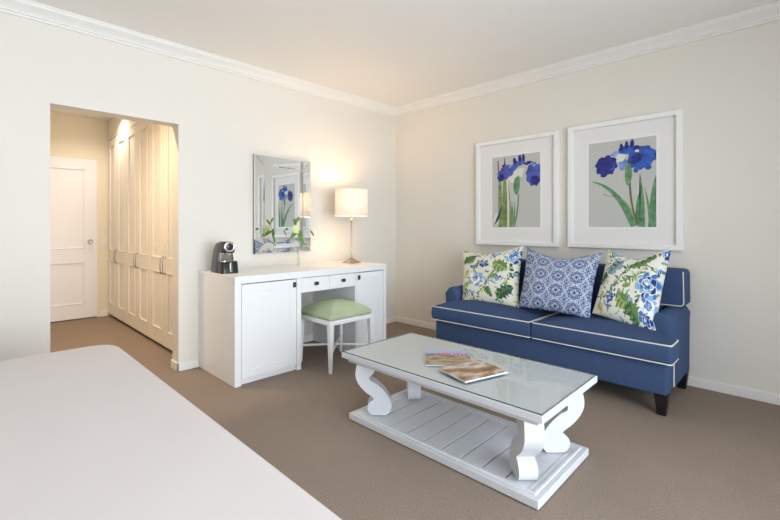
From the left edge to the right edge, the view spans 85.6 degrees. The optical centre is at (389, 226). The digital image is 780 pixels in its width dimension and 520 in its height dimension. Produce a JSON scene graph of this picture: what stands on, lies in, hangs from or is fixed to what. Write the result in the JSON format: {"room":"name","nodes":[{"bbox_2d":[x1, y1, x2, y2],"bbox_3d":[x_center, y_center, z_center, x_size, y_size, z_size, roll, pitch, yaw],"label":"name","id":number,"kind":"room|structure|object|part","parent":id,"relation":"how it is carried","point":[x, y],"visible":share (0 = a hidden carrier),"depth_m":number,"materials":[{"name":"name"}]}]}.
{"room":"hotel room","nodes":[
{"label":"hotel room","id":0,"kind":"room"},
{"bbox_2d":[50,112,110,316],"bbox_3d":[-4.381,-0.125,5.597,0.100,2.750,2.510,0,0,45],"label":"wall","id":1,"kind":"structure","parent":0,"point":[69,134],"depth_m":5.82,"materials":[{"name":"paint"}]},
{"bbox_2d":[50,152,99,321],"bbox_3d":[-4.332,0.138,5.543,0.106,2.225,0.872,0,0,45],"label":"door","id":2,"kind":"structure","parent":1,"relation":"in","point":[74,179],"depth_m":5.66,"materials":[{"name":"white paint"}]},
{"bbox_2d":[100,311,107,316],"bbox_3d":[-4.004,1.214,5.897,0.016,0.072,0.094,0,0,45],"label":"baseboard","id":3,"kind":"structure","parent":1,"relation":"attached to","point":[102,313],"depth_m":5.88,"materials":[{"name":"white paint"}]},
{"bbox_2d":[102,239,106,246],"bbox_3d":[-4.003,0.220,5.899,0.013,0.110,0.064,0,0,45],"label":"light switch","id":4,"kind":"object","parent":1,"relation":"attached to","point":[104,241],"visible":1,"depth_m":5.90,"materials":[{"name":"white plastic"}]},
{"bbox_2d":[50,108,111,120],"bbox_3d":[-3.321,-1.540,4.551,3.080,0.080,2.510,0,0,45],"label":"ceiling","id":5,"kind":"structure","parent":0,"point":[61,111],"depth_m":5.61,"materials":[{"name":"paint"}]},
{"bbox_2d":[0,12,395,362],"bbox_3d":[-1.954,-0.150,3.636,0.150,2.800,5.930,0,0,45],"label":"wall","id":6,"kind":"structure","parent":0,"point":[218,119],"depth_m":3.71,"materials":[{"name":"paint"}]},
{"bbox_2d":[0,0,395,116],"bbox_3d":[-1.866,-1.502,3.550,0.095,0.095,5.630,0,0,45],"label":"crown molding","id":7,"kind":"structure","parent":6,"relation":"attached to","point":[27,9],"depth_m":3.55,"materials":[{"name":"white paint"}]},
{"bbox_2d":[253,154,310,253],"bbox_3d":[-1.104,-0.225,4.365,0.034,0.988,0.666,0,0,45],"label":"wall mirror","id":8,"kind":"object","parent":6,"relation":"attached to","point":[281,186],"visible":0.94,"depth_m":4.32,"materials":[{"name":"grey mirror"}]},
{"bbox_3d":[-1.098,-0.225,4.359,0.008,0.792,0.444,0,0,45],"label":"glass","id":9,"kind":"part","parent":8,"relation":"part of","materials":[{"name":"white mirror"}]},
{"bbox_2d":[171,316,395,371],"bbox_3d":[-1.948,1.214,3.631,0.166,0.072,5.630,0,0,45],"label":"baseboard","id":10,"kind":"structure","parent":6,"relation":"attached to","point":[186,365],"depth_m":3.72,"materials":[{"name":"white paint"}]},
{"bbox_2d":[30,0,779,106],"bbox_3d":[0.011,-1.600,1.697,5.670,0.100,5.930,0,0,45],"label":"ceiling","id":11,"kind":"structure","parent":0,"point":[395,53],"depth_m":3.29,"materials":[{"name":"paint"}]},
{"bbox_2d":[50,315,779,519],"bbox_3d":[-1.068,1.300,2.797,8.750,0.100,5.880,0,0,45],"label":"floor","id":12,"kind":"structure","parent":0,"point":[714,455],"depth_m":2.39,"materials":[{"name":"beige carpet"}]},
{"bbox_2d":[108,118,127,323],"bbox_3d":[-3.433,-0.123,5.796,0.936,2.746,0.635,0,0,45],"label":"wardrobe","id":13,"kind":"object","parent":12,"relation":"on","point":[117,143],"visible":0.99,"depth_m":5.57,"materials":[{"name":"white paint"}]},
{"bbox_3d":[-3.792,0.000,5.767,0.464,2.420,0.026,0,0,45],"label":"door","id":14,"kind":"part","parent":13,"relation":"part of","materials":[{"name":"white paint"}]},
{"bbox_3d":[-3.458,0.000,5.436,0.464,2.420,0.026,0,0,45],"label":"door","id":15,"kind":"part","parent":13,"relation":"part of","materials":[{"name":"white paint"}]},
{"bbox_2d":[127,120,149,336],"bbox_3d":[-2.760,-0.123,5.132,0.936,2.746,0.635,0,0,45],"label":"wardrobe","id":16,"kind":"object","parent":12,"relation":"on","point":[138,133],"visible":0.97,"depth_m":4.87,"materials":[{"name":"white paint"}]},
{"bbox_3d":[-3.120,0.000,5.103,0.464,2.420,0.026,0,0,45],"label":"door","id":17,"kind":"part","parent":16,"relation":"part of","materials":[{"name":"white paint"}]},
{"bbox_3d":[-2.785,0.000,4.772,0.464,2.420,0.026,0,0,45],"label":"door","id":18,"kind":"part","parent":16,"relation":"part of","materials":[{"name":"white paint"}]},
{"bbox_2d":[150,124,171,349],"bbox_3d":[-2.088,-0.123,4.468,0.936,2.746,0.635,0,0,45],"label":"wardrobe","id":19,"kind":"object","parent":12,"relation":"on","point":[160,135],"visible":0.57,"depth_m":4.39,"materials":[{"name":"white paint"}]},
{"bbox_3d":[-2.447,0.000,4.439,0.464,2.420,0.026,0,0,45],"label":"door","id":20,"kind":"part","parent":19,"relation":"part of","materials":[{"name":"white paint"}]},
{"bbox_3d":[-2.113,0.000,4.108,0.464,2.420,0.026,0,0,45],"label":"door","id":21,"kind":"part","parent":19,"relation":"part of","materials":[{"name":"white paint"}]},
{"bbox_2d":[0,345,341,519],"bbox_3d":[-1.531,0.931,0.848,2.210,0.597,2.156,0,0,45],"label":"bed","id":22,"kind":"object","parent":12,"relation":"on","point":[90,432],"visible":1,"depth_m":1.19,"materials":[{"name":"fabric"}]},
{"bbox_2d":[199,260,385,387],"bbox_3d":[-0.869,0.820,4.101,0.736,0.860,1.659,0,0,45],"label":"desk","id":23,"kind":"object","parent":12,"relation":"on","point":[250,318],"visible":0.91,"depth_m":3.60,"materials":[{"name":"white paint"}]},
{"bbox_3d":[-1.440,0.849,3.537,0.716,0.802,0.054,0,0,45],"label":"panel","id":24,"kind":"part","parent":23,"relation":"part of","materials":[{"name":"white paint"}]},
{"bbox_2d":[211,241,237,273],"bbox_3d":[-1.419,0.256,3.622,0.162,0.268,0.248,0,0,-43],"label":"coffee machine","id":25,"kind":"object","parent":23,"relation":"on","point":[222,262],"visible":1,"depth_m":3.57,"materials":[{"name":"grey"}]},
{"bbox_3d":[-1.405,0.250,3.607,0.099,0.070,0.017,0,0,-43],"label":"plate","id":26,"kind":"part","parent":25,"relation":"part of","materials":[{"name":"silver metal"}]},
{"bbox_2d":[218,261,237,273],"bbox_3d":[-1.372,0.340,3.571,0.147,0.100,0.102,0,0,-43],"label":"drip tray","id":27,"kind":"object","parent":25,"relation":"on","point":[224,267],"depth_m":3.53,"materials":[{"name":"silver"}]},
{"bbox_3d":[-1.355,0.168,3.553,0.065,0.060,0.013,0,0,-43],"label":"capsule door","id":28,"kind":"part","parent":25,"relation":"part of","materials":[{"name":"black"}]},
{"bbox_3d":[-0.997,0.828,3.495,0.022,0.745,0.500,0,0,45],"label":"door","id":29,"kind":"part","parent":23,"relation":"part of","materials":[{"name":"white paint"}]},
{"bbox_3d":[-0.777,0.514,3.914,0.298,0.124,0.307,0,0,45],"label":"drawer","id":30,"kind":"part","parent":23,"relation":"part of","materials":[{"name":"white paint"}]},
{"bbox_3d":[-0.559,0.514,4.135,0.298,0.124,0.306,0,0,45],"label":"drawer","id":31,"kind":"part","parent":23,"relation":"part of","materials":[{"name":"white paint"}]},
{"bbox_2d":[335,188,367,263],"bbox_3d":[-0.417,-0.006,4.560,0.364,0.792,0.364,0,0,45],"label":"table lamp","id":32,"kind":"object","parent":23,"relation":"on","point":[349,202],"visible":1,"depth_m":4.41,"materials":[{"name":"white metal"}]},
{"bbox_3d":[-0.417,0.062,4.560,0.036,0.545,0.036,0,0,45],"label":"stem","id":33,"kind":"part","parent":32,"relation":"part of","materials":[{"name":"gold metal"}]},
{"bbox_3d":[-0.417,-0.260,4.560,0.364,0.284,0.364,0,0,45],"label":"lamp shade","id":34,"kind":"part","parent":32,"relation":"part of","materials":[{"name":"fabric"}]},
{"bbox_3d":[-0.208,0.828,4.294,0.022,0.745,0.367,0,0,45],"label":"door","id":35,"kind":"part","parent":23,"relation":"part of","materials":[{"name":"white paint"}]},
{"bbox_3d":[-0.308,0.849,4.684,0.716,0.802,0.040,0,0,45],"label":"panel","id":36,"kind":"part","parent":23,"relation":"part of","materials":[{"name":"white paint"}]},
{"bbox_3d":[-0.914,0.315,4.198,0.044,0.150,0.044,0,0,45],"label":"bud vase","id":37,"kind":"object","parent":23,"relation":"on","visible":0},
{"bbox_2d":[285,217,313,263],"bbox_3d":[-0.902,0.136,4.181,0.056,0.474,0.354,0,0,36],"label":"stem","id":38,"kind":"object","parent":37,"relation":"in","point":[296,230],"visible":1,"depth_m":4.17,"materials":[{"name":"green plant"}]},
{"bbox_2d":[301,298,373,373],"bbox_3d":[-0.502,0.962,3.911,0.490,0.577,0.510,0,0,45],"label":"stool","id":39,"kind":"object","parent":12,"relation":"on","point":[330,313],"visible":0.89,"depth_m":3.79,"materials":[{"name":"white paint"}]},
{"bbox_3d":[-0.820,1.046,3.902,0.044,0.407,0.044,0,0,45],"label":"leg","id":40,"kind":"part","parent":39,"relation":"part of","materials":[{"name":"white paint"}]},
{"bbox_3d":[-0.507,1.046,3.592,0.044,0.407,0.044,0,0,45],"label":"leg","id":41,"kind":"part","parent":39,"relation":"part of","materials":[{"name":"white paint"}]},
{"bbox_2d":[301,298,371,320],"bbox_3d":[-0.502,0.738,3.911,0.474,0.130,0.494,0,0,45],"label":"seat cushion","id":42,"kind":"object","parent":39,"relation":"on","point":[337,309],"depth_m":3.78,"materials":[{"name":"fabric"}]},
{"bbox_3d":[-0.502,0.823,3.911,0.490,0.040,0.510,0,0,45],"label":"seat frame","id":43,"kind":"part","parent":39,"relation":"part of","materials":[{"name":"white paint"}]},
{"bbox_3d":[-0.497,1.046,4.229,0.044,0.407,0.044,0,0,45],"label":"leg","id":44,"kind":"part","parent":39,"relation":"part of","materials":[{"name":"white paint"}]},
{"bbox_3d":[-0.184,1.046,3.920,0.044,0.407,0.044,0,0,45],"label":"leg","id":45,"kind":"part","parent":39,"relation":"part of","materials":[{"name":"white paint"}]},
{"bbox_2d":[342,332,596,509],"bbox_3d":[0.408,1.027,2.512,1.344,0.446,0.690,0,0,44],"label":"coffee table","id":46,"kind":"object","parent":12,"relation":"on","point":[527,460],"visible":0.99,"depth_m":2.29,"materials":[{"name":"white paint"}]},
{"bbox_3d":[-0.106,1.038,2.734,0.231,0.332,0.090,0,0,-1],"label":"leg","id":47,"kind":"part","parent":46,"relation":"part of","materials":[{"name":"white paint"}]},
{"bbox_3d":[0.167,1.038,3.017,0.090,0.332,0.231,0,0,-1],"label":"leg","id":48,"kind":"part","parent":46,"relation":"part of","materials":[{"name":"white paint"}]},
{"bbox_2d":[426,350,470,365],"bbox_3d":[0.355,0.800,2.564,0.270,0.007,0.280,0,0,5],"label":"magazine","id":49,"kind":"object","parent":46,"relation":"on","point":[433,358],"visible":1,"depth_m":2.55,"materials":[{"name":"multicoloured paper"}]},
{"bbox_2d":[365,395,569,487],"bbox_3d":[0.405,1.220,2.514,1.133,0.023,0.504,0,0,44],"label":"shelf","id":50,"kind":"object","parent":46,"relation":"attached to","point":[482,440],"depth_m":2.48,"materials":[{"name":"white paint"}]},
{"bbox_3d":[0.408,1.221,2.512,1.276,0.046,0.624,0,0,44],"label":"frame","id":51,"kind":"part","parent":46,"relation":"part of","materials":[{"name":"white paint"}]},
{"bbox_3d":[0.408,0.806,2.512,1.332,0.006,0.678,0,0,44],"label":"glass","id":52,"kind":"part","parent":46,"relation":"part of","materials":[{"name":"white"}]},
{"bbox_2d":[438,360,507,382],"bbox_3d":[0.457,0.792,2.322,0.300,0.009,0.235,0,0,-29],"label":"magazine","id":53,"kind":"object","parent":46,"relation":"on","point":[466,372],"visible":1,"depth_m":2.31,"materials":[{"name":"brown paper"}]},
{"bbox_3d":[0.648,1.038,2.007,0.090,0.332,0.231,0,0,-1],"label":"leg","id":54,"kind":"part","parent":46,"relation":"part of","materials":[{"name":"white paint"}]},
{"bbox_3d":[0.921,1.038,2.290,0.231,0.332,0.090,0,0,-1],"label":"leg","id":55,"kind":"part","parent":46,"relation":"part of","materials":[{"name":"white paint"}]},
{"bbox_2d":[431,259,689,416],"bbox_3d":[1.381,0.787,3.671,1.998,0.925,0.806,0,0,45],"label":"sofa","id":56,"kind":"object","parent":12,"relation":"on","point":[656,361],"visible":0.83,"depth_m":3.18,"materials":[{"name":"blue fabric"}]},
{"bbox_3d":[0.812,0.849,4.391,0.145,0.502,0.580,0,0,45],"label":"armrest","id":57,"kind":"part","parent":56,"relation":"part of","materials":[{"name":"blue fabric"}]},
{"bbox_2d":[462,246,523,307],"bbox_3d":[0.951,0.455,4.078,0.742,0.562,0.277,0,0,45],"label":"cushion","id":58,"kind":"object","parent":56,"relation":"on","point":[493,277],"visible":0.97,"depth_m":3.96,"materials":[{"name":"fabric"}]},
{"bbox_2d":[431,300,555,336],"bbox_3d":[0.959,0.799,3.937,1.024,0.198,0.592,0,0,45],"label":"seat cushion","id":59,"kind":"object","parent":56,"relation":"on","point":[501,319],"depth_m":3.71,"materials":[{"name":"blue fabric"}]},
{"bbox_3d":[1.392,1.008,3.699,1.928,0.213,0.750,0,0,45],"label":"seat","id":60,"kind":"part","parent":56,"relation":"part of","materials":[{"name":"blue fabric"}]},
{"bbox_2d":[518,247,601,317],"bbox_3d":[1.406,0.452,3.571,0.668,0.538,0.288,0,0,45],"label":"cushion","id":61,"kind":"object","parent":56,"relation":"on","point":[565,286],"visible":1,"depth_m":3.46,"materials":[{"name":"fabric"}]},
{"bbox_3d":[1.576,0.613,3.889,1.941,0.575,0.220,0,0,45],"label":"backrest","id":62,"kind":"part","parent":56,"relation":"part of","materials":[{"name":"blue fabric"}]},
{"bbox_2d":[530,313,680,364],"bbox_3d":[1.667,0.799,3.237,0.980,0.198,0.592,0,0,45],"label":"seat cushion","id":63,"kind":"object","parent":56,"relation":"on","point":[597,334],"depth_m":3.00,"materials":[{"name":"blue fabric"}]},
{"bbox_2d":[592,247,672,329],"bbox_3d":[1.808,0.458,3.176,0.495,0.625,0.304,0,0,45],"label":"cushion","id":64,"kind":"object","parent":56,"relation":"on","point":[630,291],"visible":0.99,"depth_m":3.10,"materials":[{"name":"fabric"}]},
{"bbox_3d":[1.815,1.182,2.810,0.076,0.136,0.076,0,0,45],"label":"leg","id":65,"kind":"part","parent":56,"relation":"part of","materials":[{"name":"black wood"}]},
{"bbox_3d":[2.088,0.849,3.131,0.147,0.502,0.580,0,0,45],"label":"armrest","id":66,"kind":"part","parent":56,"relation":"part of","materials":[{"name":"blue fabric"}]},
{"bbox_3d":[2.275,1.182,3.276,0.076,0.136,0.076,0,0,45],"label":"leg","id":67,"kind":"part","parent":56,"relation":"part of","materials":[{"name":"black wood"}]},
{"bbox_2d":[396,20,779,394],"bbox_3d":[2.094,-0.150,3.701,5.520,2.800,0.150,0,0,45],"label":"wall","id":68,"kind":"structure","parent":0,"point":[726,87],"depth_m":3.33,"materials":[{"name":"paint"}]},
{"bbox_2d":[476,130,558,246],"bbox_3d":[1.290,-0.367,4.358,0.916,1.118,0.042,0,0,45],"label":"framed print","id":69,"kind":"object","parent":68,"relation":"attached to","point":[517,178],"visible":1,"depth_m":4.33,"materials":[{"name":"white"}]},
{"bbox_2d":[396,1,779,116],"bbox_3d":[1.955,-1.502,3.666,5.370,0.095,0.095,0,0,45],"label":"crown molding","id":70,"kind":"structure","parent":68,"relation":"attached to","point":[768,13],"depth_m":3.65,"materials":[{"name":"white paint"}]},
{"bbox_2d":[396,316,779,404],"bbox_3d":[1.988,1.214,3.689,5.354,0.072,0.016,0,0,45],"label":"baseboard","id":71,"kind":"structure","parent":68,"relation":"attached to","point":[772,398],"depth_m":3.17,"materials":[{"name":"white paint"}]},
{"bbox_2d":[568,109,682,250],"bbox_3d":[2.003,-0.373,3.655,0.898,1.123,0.042,0,0,45],"label":"framed print","id":72,"kind":"object","parent":68,"relation":"attached to","point":[625,175],"visible":1,"depth_m":3.62,"materials":[{"name":"white"}]}
]}

